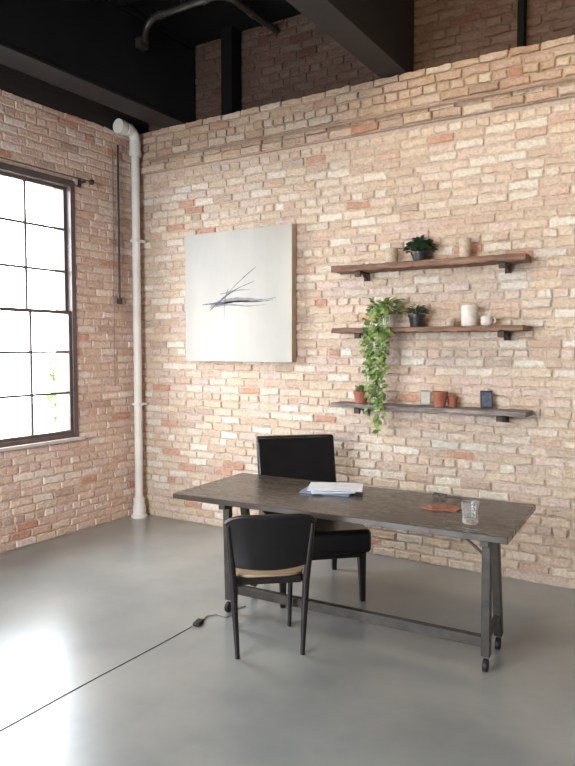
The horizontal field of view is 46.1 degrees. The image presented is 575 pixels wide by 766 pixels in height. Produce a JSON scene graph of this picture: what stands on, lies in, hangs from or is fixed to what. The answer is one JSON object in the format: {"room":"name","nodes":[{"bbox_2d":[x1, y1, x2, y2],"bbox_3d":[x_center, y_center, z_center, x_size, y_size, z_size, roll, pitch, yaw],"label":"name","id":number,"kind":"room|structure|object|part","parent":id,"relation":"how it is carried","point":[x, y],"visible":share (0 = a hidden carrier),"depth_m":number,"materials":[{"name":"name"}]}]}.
{"room":"loft office","nodes":[
{"label":"loft office","id":0,"kind":"room"},
{"bbox_2d":[0,64,148,552],"bbox_3d":[-3.757,-0.889,4.009,0.312,4.952,8.300,2,4,32],"label":"wall","id":1,"kind":"structure","parent":0,"point":[51,491],"depth_m":6.63,"materials":[{"name":"brick"}]},
{"bbox_2d":[0,162,84,451],"bbox_3d":[-2.445,-0.655,5.910,0.170,2.480,1.530,2,4,32],"label":"window","id":2,"kind":"structure","parent":1,"relation":"in","point":[68,271],"depth_m":6.41,"materials":[{"name":"paint"}]},
{"bbox_3d":[-2.487,-1.236,5.906,0.040,1.200,1.350,2,4,32],"label":"sash","id":3,"kind":"part","parent":2,"relation":"part of","materials":[{"name":"glass"}]},
{"bbox_3d":[-2.449,-0.074,5.944,0.040,1.175,1.350,2,4,32],"label":"sash","id":4,"kind":"part","parent":2,"relation":"part of","materials":[{"name":"paint"}]},
{"bbox_3d":[-2.424,0.569,5.962,0.120,0.030,1.530,2,4,32],"label":"sill","id":5,"kind":"part","parent":2,"relation":"part of","materials":[{"name":"paint"}]},
{"bbox_2d":[0,157,94,187],"bbox_3d":[-2.401,-1.889,5.757,0.119,0.090,1.888,2,4,32],"label":"curtain rod","id":6,"kind":"object","parent":1,"relation":"attached to","point":[91,182],"visible":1,"depth_m":6.22,"materials":[{"name":"paint"}]},
{"bbox_2d":[112,145,121,364],"bbox_3d":[-1.740,-1.194,6.903,0.040,2.450,0.094,2,4,32],"label":"conduit","id":7,"kind":"object","parent":1,"relation":"attached to","point":[119,300],"visible":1,"depth_m":6.89,"materials":[{"name":"brown metal"}]},
{"bbox_2d":[113,118,147,518],"bbox_3d":[-1.611,-0.613,6.991,0.176,4.081,0.330,2,4,32],"label":"drain pipe","id":8,"kind":"object","parent":1,"relation":"attached to","point":[120,126],"visible":1,"depth_m":7.02,"materials":[{"name":"white metal"}]},
{"bbox_2d":[112,0,301,45],"bbox_3d":[-0.891,-3.224,2.159,7.200,0.210,8.600,2,4,32],"label":"ceiling","id":9,"kind":"structure","parent":0,"point":[201,24],"depth_m":6.26,"materials":[{"name":"black paint"}]},
{"bbox_2d":[0,0,194,127],"bbox_3d":[-3.154,-2.844,3.600,0.300,0.832,7.900,2,4,32],"label":"ceiling beam","id":10,"kind":"structure","parent":9,"relation":"attached to","point":[87,49],"depth_m":5.88,"materials":[{"name":"metal"}]},
{"bbox_2d":[135,0,278,50],"bbox_3d":[-0.729,-3.226,6.232,1.012,0.330,0.860,2,4,32],"label":"conduit","id":11,"kind":"object","parent":9,"relation":"attached to","point":[142,43],"visible":1,"depth_m":6.00,"materials":[{"name":"black metal"}]},
{"bbox_2d":[286,0,413,77],"bbox_3d":[-1.120,-2.777,2.337,0.230,0.832,7.900,2,4,32],"label":"ceiling beam","id":12,"kind":"structure","parent":9,"relation":"attached to","point":[378,33],"depth_m":5.04,"materials":[{"name":"metal"}]},
{"bbox_2d":[0,514,574,765],"bbox_3d":[-0.934,1.722,2.449,7.200,0.100,8.600,2,4,32],"label":"floor","id":13,"kind":"structure","parent":0,"point":[75,607],"depth_m":3.83,"materials":[{"name":"concrete"}]},
{"bbox_2d":[0,606,245,730],"bbox_3d":[-1.772,1.663,2.397,0.149,0.022,5.452,2,4,32],"label":"power cable","id":14,"kind":"object","parent":13,"relation":"on","point":[198,621],"visible":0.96,"depth_m":4.10,"materials":[{"name":"black rubber"}]},
{"bbox_3d":[-1.934,1.681,2.232,0.012,0.004,5.000,2,4,32],"label":"cord","id":15,"kind":"part","parent":14,"relation":"part of","materials":[{"name":"black rubber"}]},
{"bbox_2d":[224,513,316,658],"bbox_3d":[-0.125,1.156,4.081,0.533,0.858,0.537,0,3,-8],"label":"chair","id":16,"kind":"object","parent":13,"relation":"on","point":[269,548],"visible":1,"depth_m":3.84,"materials":[{"name":"black paint"}]},
{"bbox_3d":[-0.313,1.200,3.869,0.079,0.793,0.085,0,3,-8],"label":"leg","id":17,"kind":"part","parent":16,"relation":"part of","materials":[{"name":"black paint"}]},
{"bbox_3d":[-0.133,1.108,4.131,0.456,0.016,0.430,0,3,-8],"label":"seat","id":18,"kind":"part","parent":16,"relation":"part of","materials":[{"name":"brown wood"}]},
{"bbox_3d":[-0.131,1.139,4.120,0.400,0.045,0.375,0,3,-8],"label":"seat rail","id":19,"kind":"part","parent":16,"relation":"part of","materials":[{"name":"black paint"}]},
{"bbox_3d":[-0.092,0.773,3.829,0.533,0.066,0.071,0,3,-8],"label":"rail","id":20,"kind":"part","parent":16,"relation":"part of","materials":[{"name":"black paint"}]},
{"bbox_3d":[-0.093,0.908,3.846,0.515,0.314,0.081,0,3,-8],"label":"backrest","id":21,"kind":"part","parent":16,"relation":"part of","materials":[{"name":"black leather"}]},
{"bbox_3d":[0.019,1.346,4.345,0.038,0.451,0.042,0,3,-8],"label":"leg","id":22,"kind":"part","parent":16,"relation":"part of","materials":[{"name":"black paint"}]},
{"bbox_3d":[0.123,1.197,3.934,0.095,0.793,0.054,2,4,30],"label":"leg","id":23,"kind":"part","parent":16,"relation":"part of","materials":[{"name":"black paint"}]},
{"bbox_2d":[256,434,370,607],"bbox_3d":[0.158,0.990,5.141,0.680,1.075,1.008,-1,3,-12],"label":"upholstered chair","id":24,"kind":"object","parent":13,"relation":"on","point":[304,456],"visible":0.59,"depth_m":5.45,"materials":[{"name":"black leather"}]},
{"bbox_3d":[-0.031,1.388,4.682,0.055,0.330,0.064,-1,3,-12],"label":"leg","id":25,"kind":"part","parent":24,"relation":"part of","materials":[{"name":"black paint"}]},
{"bbox_3d":[0.080,0.761,5.494,0.650,0.655,0.261,-1,3,-12],"label":"backrest","id":26,"kind":"part","parent":24,"relation":"part of","materials":[{"name":"black leather"}]},
{"bbox_3d":[0.180,1.093,5.044,0.680,0.170,0.800,-1,3,-12],"label":"seat","id":27,"kind":"part","parent":24,"relation":"part of","materials":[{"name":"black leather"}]},
{"bbox_3d":[0.374,1.347,5.442,0.055,0.330,0.084,-1,3,-12],"label":"leg","id":28,"kind":"part","parent":24,"relation":"part of","materials":[{"name":"black paint"}]},
{"bbox_3d":[0.526,1.381,4.801,0.055,0.330,0.064,-1,3,-12],"label":"leg","id":29,"kind":"part","parent":24,"relation":"part of","materials":[{"name":"black paint"}]},
{"bbox_2d":[173,473,535,671],"bbox_3d":[0.400,1.166,4.525,2.252,0.789,0.882,2,3,29],"label":"desk","id":30,"kind":"object","parent":13,"relation":"on","point":[499,522],"visible":0.87,"depth_m":4.20,"materials":[{"name":"brown wood"}]},
{"bbox_3d":[-0.399,1.156,4.572,0.048,0.636,0.068,2,3,29],"label":"leg","id":31,"kind":"part","parent":30,"relation":"part of","materials":[{"name":"brown metal"}]},
{"bbox_3d":[-0.271,1.144,4.799,0.048,0.644,0.185,2,3,29],"label":"leg","id":32,"kind":"part","parent":30,"relation":"part of","materials":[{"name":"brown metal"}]},
{"bbox_2d":[300,486,351,496],"bbox_3d":[0.293,0.752,4.734,0.350,0.012,0.270,1,3,20],"label":"magazine","id":33,"kind":"object","parent":30,"relation":"on","point":[304,490],"visible":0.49,"depth_m":4.61,"materials":[{"name":"white paper"}]},
{"bbox_2d":[309,484,355,493],"bbox_3d":[0.310,0.740,4.723,0.300,0.012,0.260,0,3,-2],"label":"magazine","id":34,"kind":"object","parent":33,"relation":"on","point":[334,491],"visible":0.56,"depth_m":4.60,"materials":[{"name":"white paper"}]},
{"bbox_2d":[307,482,362,491],"bbox_3d":[0.338,0.727,4.729,0.378,0.011,0.260,0,3,8],"label":"magazine","id":35,"kind":"object","parent":34,"relation":"on","point":[314,486],"visible":1,"depth_m":4.71,"materials":[{"name":"white paper"}]},
{"bbox_3d":[0.464,0.862,4.335,1.770,0.103,0.620,2,3,29],"label":"rail","id":36,"kind":"part","parent":30,"relation":"part of","materials":[{"name":"brown metal"}]},
{"bbox_2d":[422,504,460,511],"bbox_3d":[0.969,0.777,4.227,0.244,0.016,0.160,1,3,22],"label":"coaster","id":37,"kind":"object","parent":30,"relation":"on","point":[434,507],"visible":0.94,"depth_m":4.19,"materials":[{"name":"orange wood"}]},
{"bbox_2d":[433,493,460,500],"bbox_3d":[1.061,0.751,4.499,0.137,0.041,0.138,-2,4,-33],"label":"eyeglasses","id":38,"kind":"object","parent":30,"relation":"on","point":[434,493],"visible":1,"depth_m":4.47,"materials":[{"name":"metal"}]},
{"bbox_2d":[461,500,479,524],"bbox_3d":[1.049,0.743,3.874,0.106,0.122,0.104,2,4,32],"label":"drinking glass","id":39,"kind":"object","parent":30,"relation":"on","point":[469,508],"visible":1,"depth_m":3.84,"materials":[{"name":"clear glass"}]},
{"bbox_3d":[1.100,1.201,3.730,0.048,0.636,0.068,2,3,29],"label":"leg","id":40,"kind":"part","parent":30,"relation":"part of","materials":[{"name":"brown metal"}]},
{"bbox_3d":[1.228,1.189,3.956,0.048,0.644,0.185,2,3,29],"label":"leg","id":41,"kind":"part","parent":30,"relation":"part of","materials":[{"name":"brown metal"}]},
{"bbox_2d":[139,0,574,588],"bbox_3d":[1.078,-0.952,5.643,7.000,5.000,0.337,2,4,32],"label":"wall","id":42,"kind":"structure","parent":0,"point":[497,172],"depth_m":5.63,"materials":[{"name":"brick"}]},
{"bbox_2d":[221,25,240,115],"bbox_3d":[-0.549,-3.008,6.562,0.130,0.850,0.150,2,4,32],"label":"steel post","id":43,"kind":"object","parent":42,"relation":"on","point":[230,35],"visible":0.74,"depth_m":6.51,"materials":[{"name":"black metal"}]},
{"bbox_2d":[185,224,295,361],"bbox_3d":[-0.470,-0.827,6.444,1.247,1.245,0.076,2,4,32],"label":"abstract painting","id":44,"kind":"object","parent":42,"relation":"attached to","point":[240,285],"visible":1,"depth_m":6.37,"materials":[{"name":"white fabric"}]},
{"bbox_2d":[150,77,574,161],"bbox_3d":[1.240,-2.201,5.314,6.250,0.020,0.020,2,4,32],"label":"conduit","id":45,"kind":"object","parent":42,"relation":"attached to","point":[570,78],"visible":1,"depth_m":5.59,"materials":[{"name":"metal"}]},
{"bbox_2d":[331,252,530,280],"bbox_3d":[1.095,-0.908,5.368,1.594,0.122,0.232,2,4,32],"label":"wall shelf","id":46,"kind":"object","parent":42,"relation":"attached to","point":[505,261],"visible":1,"depth_m":5.25,"materials":[{"name":"brown wood"}]},
{"bbox_2d":[385,247,397,262],"bbox_3d":[0.852,-1.040,5.529,0.104,0.125,0.104,2,4,32],"label":"candle jar","id":47,"kind":"object","parent":46,"relation":"on","point":[391,254],"visible":0.75,"depth_m":5.49,"materials":[{"name":"beige wax"}]},
{"bbox_2d":[403,234,437,260],"bbox_3d":[1.054,-1.082,5.393,0.304,0.222,0.222,2,4,32],"label":"potted plant","id":48,"kind":"object","parent":46,"relation":"on","point":[415,245],"visible":0.98,"depth_m":5.35,"materials":[{"name":"green plant"}]},
{"bbox_3d":[1.060,-1.008,5.402,0.146,0.075,0.146,2,4,32],"label":"pot","id":49,"kind":"part","parent":48,"relation":"part of","materials":[{"name":"grey metal"}]},
{"bbox_2d":[459,237,470,256],"bbox_3d":[1.370,-1.038,5.207,0.090,0.155,0.090,2,4,32],"label":"candle jar","id":50,"kind":"object","parent":46,"relation":"on","point":[464,243],"visible":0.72,"depth_m":5.17,"materials":[{"name":"beige wax"}]},
{"bbox_2d":[331,325,530,340],"bbox_3d":[1.095,-0.394,5.395,1.593,0.113,0.233,2,4,32],"label":"wall shelf","id":51,"kind":"object","parent":42,"relation":"attached to","point":[504,331],"visible":0.78,"depth_m":5.18,"materials":[{"name":"brown wood"}]},
{"bbox_2d":[358,297,405,437],"bbox_3d":[0.774,-0.133,5.548,0.360,1.151,0.366,2,4,32],"label":"trailing plant","id":52,"kind":"object","parent":51,"relation":"on","point":[382,311],"visible":1,"depth_m":5.46,"materials":[{"name":"green plant"}]},
{"bbox_3d":[0.739,-0.101,5.520,0.214,1.092,0.204,2,4,32],"label":"stem","id":53,"kind":"part","parent":52,"relation":"part of","materials":[{"name":"green plant"}]},
{"bbox_3d":[0.838,-0.508,5.554,0.129,0.100,0.129,2,4,32],"label":"pot","id":54,"kind":"part","parent":52,"relation":"part of","materials":[{"name":"white ceramic"}]},
{"bbox_2d":[404,303,429,326],"bbox_3d":[1.038,-0.548,5.438,0.221,0.191,0.157,2,4,32],"label":"potted plant","id":55,"kind":"object","parent":51,"relation":"on","point":[415,319],"visible":0.98,"depth_m":5.40,"materials":[{"name":"green plant"}]},
{"bbox_3d":[1.040,-0.502,5.441,0.141,0.100,0.141,2,4,32],"label":"pot","id":56,"kind":"part","parent":55,"relation":"part of","materials":[{"name":"grey metal"}]},
{"bbox_2d":[445,318,454,325],"bbox_3d":[1.280,-0.475,5.300,0.070,0.060,0.085,0,3,-5],"label":"mug","id":57,"kind":"object","parent":51,"relation":"on","point":[449,322],"visible":0.88,"depth_m":5.26,"materials":[{"name":"beige ceramic"}]},
{"bbox_2d":[461,305,477,325],"bbox_3d":[1.407,-0.520,5.212,0.124,0.160,0.124,2,4,32],"label":"vase","id":58,"kind":"object","parent":51,"relation":"on","point":[469,313],"visible":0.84,"depth_m":5.16,"materials":[{"name":"white ceramic"}]},
{"bbox_2d":[481,316,495,325],"bbox_3d":[1.525,-0.471,5.147,0.103,0.070,0.090,-1,3,-25],"label":"mug","id":59,"kind":"object","parent":51,"relation":"on","point":[485,320],"visible":1,"depth_m":5.11,"materials":[{"name":"white ceramic"}]},
{"bbox_2d":[330,401,532,422],"bbox_3d":[1.108,0.238,5.421,1.624,0.108,0.232,2,4,32],"label":"wall shelf","id":60,"kind":"object","parent":42,"relation":"attached to","point":[502,415],"visible":0.9,"depth_m":5.28,"materials":[{"name":"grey wood"}]},
{"bbox_2d":[353,385,368,402],"bbox_3d":[0.622,0.091,5.721,0.137,0.154,0.137,2,4,32],"label":"potted plant","id":61,"kind":"object","parent":60,"relation":"on","point":[358,395],"visible":0.87,"depth_m":5.68,"materials":[{"name":"green plant"}]},
{"bbox_3d":[0.622,0.118,5.723,0.137,0.100,0.137,2,4,32],"label":"pot","id":62,"kind":"part","parent":61,"relation":"part of","materials":[{"name":"ceramic"}]},
{"bbox_2d":[420,390,430,404],"bbox_3d":[1.121,0.119,5.478,0.085,0.120,0.068,1,3,12],"label":"framed card","id":63,"kind":"object","parent":60,"relation":"on","point":[425,395],"visible":1,"depth_m":5.45,"materials":[{"name":"paper"}]},
{"bbox_2d":[421,392,429,403],"bbox_3d":[1.115,0.120,5.453,0.066,0.096,0.017,1,3,12],"label":"print","id":64,"kind":"object","parent":63,"relation":"attached to","point":[425,396],"depth_m":5.45,"materials":[{"name":"white paper"}]},
{"bbox_2d":[432,391,447,406],"bbox_3d":[1.206,0.128,5.336,0.125,0.122,0.125,2,4,32],"label":"terracotta pot","id":65,"kind":"object","parent":60,"relation":"on","point":[439,397],"visible":1,"depth_m":5.29,"materials":[{"name":"ceramic"}]},
{"bbox_2d":[447,396,458,406],"bbox_3d":[1.309,0.145,5.355,0.094,0.085,0.094,2,4,32],"label":"terracotta pot","id":66,"kind":"object","parent":60,"relation":"on","point":[452,400],"visible":0.97,"depth_m":5.32,"materials":[{"name":"ceramic"}]},
{"bbox_2d":[480,391,492,407],"bbox_3d":[1.532,0.126,5.218,0.095,0.135,0.069,0,3,-3],"label":"framed card","id":67,"kind":"object","parent":60,"relation":"on","point":[486,397],"visible":1,"depth_m":5.19,"materials":[{"name":"blue paper"}]},
{"bbox_2d":[482,392,491,406],"bbox_3d":[1.533,0.127,5.193,0.074,0.108,0.019,0,3,-3],"label":"print","id":68,"kind":"object","parent":67,"relation":"attached to","point":[486,396],"depth_m":5.19,"materials":[{"name":"blue paper"}]},
{"bbox_2d":[517,0,526,46],"bbox_3d":[1.792,-2.933,5.150,0.050,0.850,0.090,2,4,32],"label":"steel post","id":69,"kind":"object","parent":42,"relation":"on","point":[522,4],"visible":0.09,"depth_m":5.13,"materials":[{"name":"black metal"}]},
{"label":"outside","id":70,"kind":"structure","parent":0,"visible":0},
{"bbox_2d":[0,403,56,438],"bbox_3d":[-7.110,1.441,14.298,16.000,0.100,30.000,2,4,32],"label":"ground","id":71,"kind":"structure","parent":70,"point":[14,420],"depth_m":19.78,"materials":[{"name":"white"}]},
{"bbox_2d":[45,357,56,426],"bbox_3d":[-3.292,0.305,11.398,1.577,2.488,1.471,2,4,32],"label":"tree","id":72,"kind":"object","parent":71,"relation":"on","point":[53,405],"visible":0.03,"depth_m":11.18,"materials":[{"name":"green plant"}]}
]}

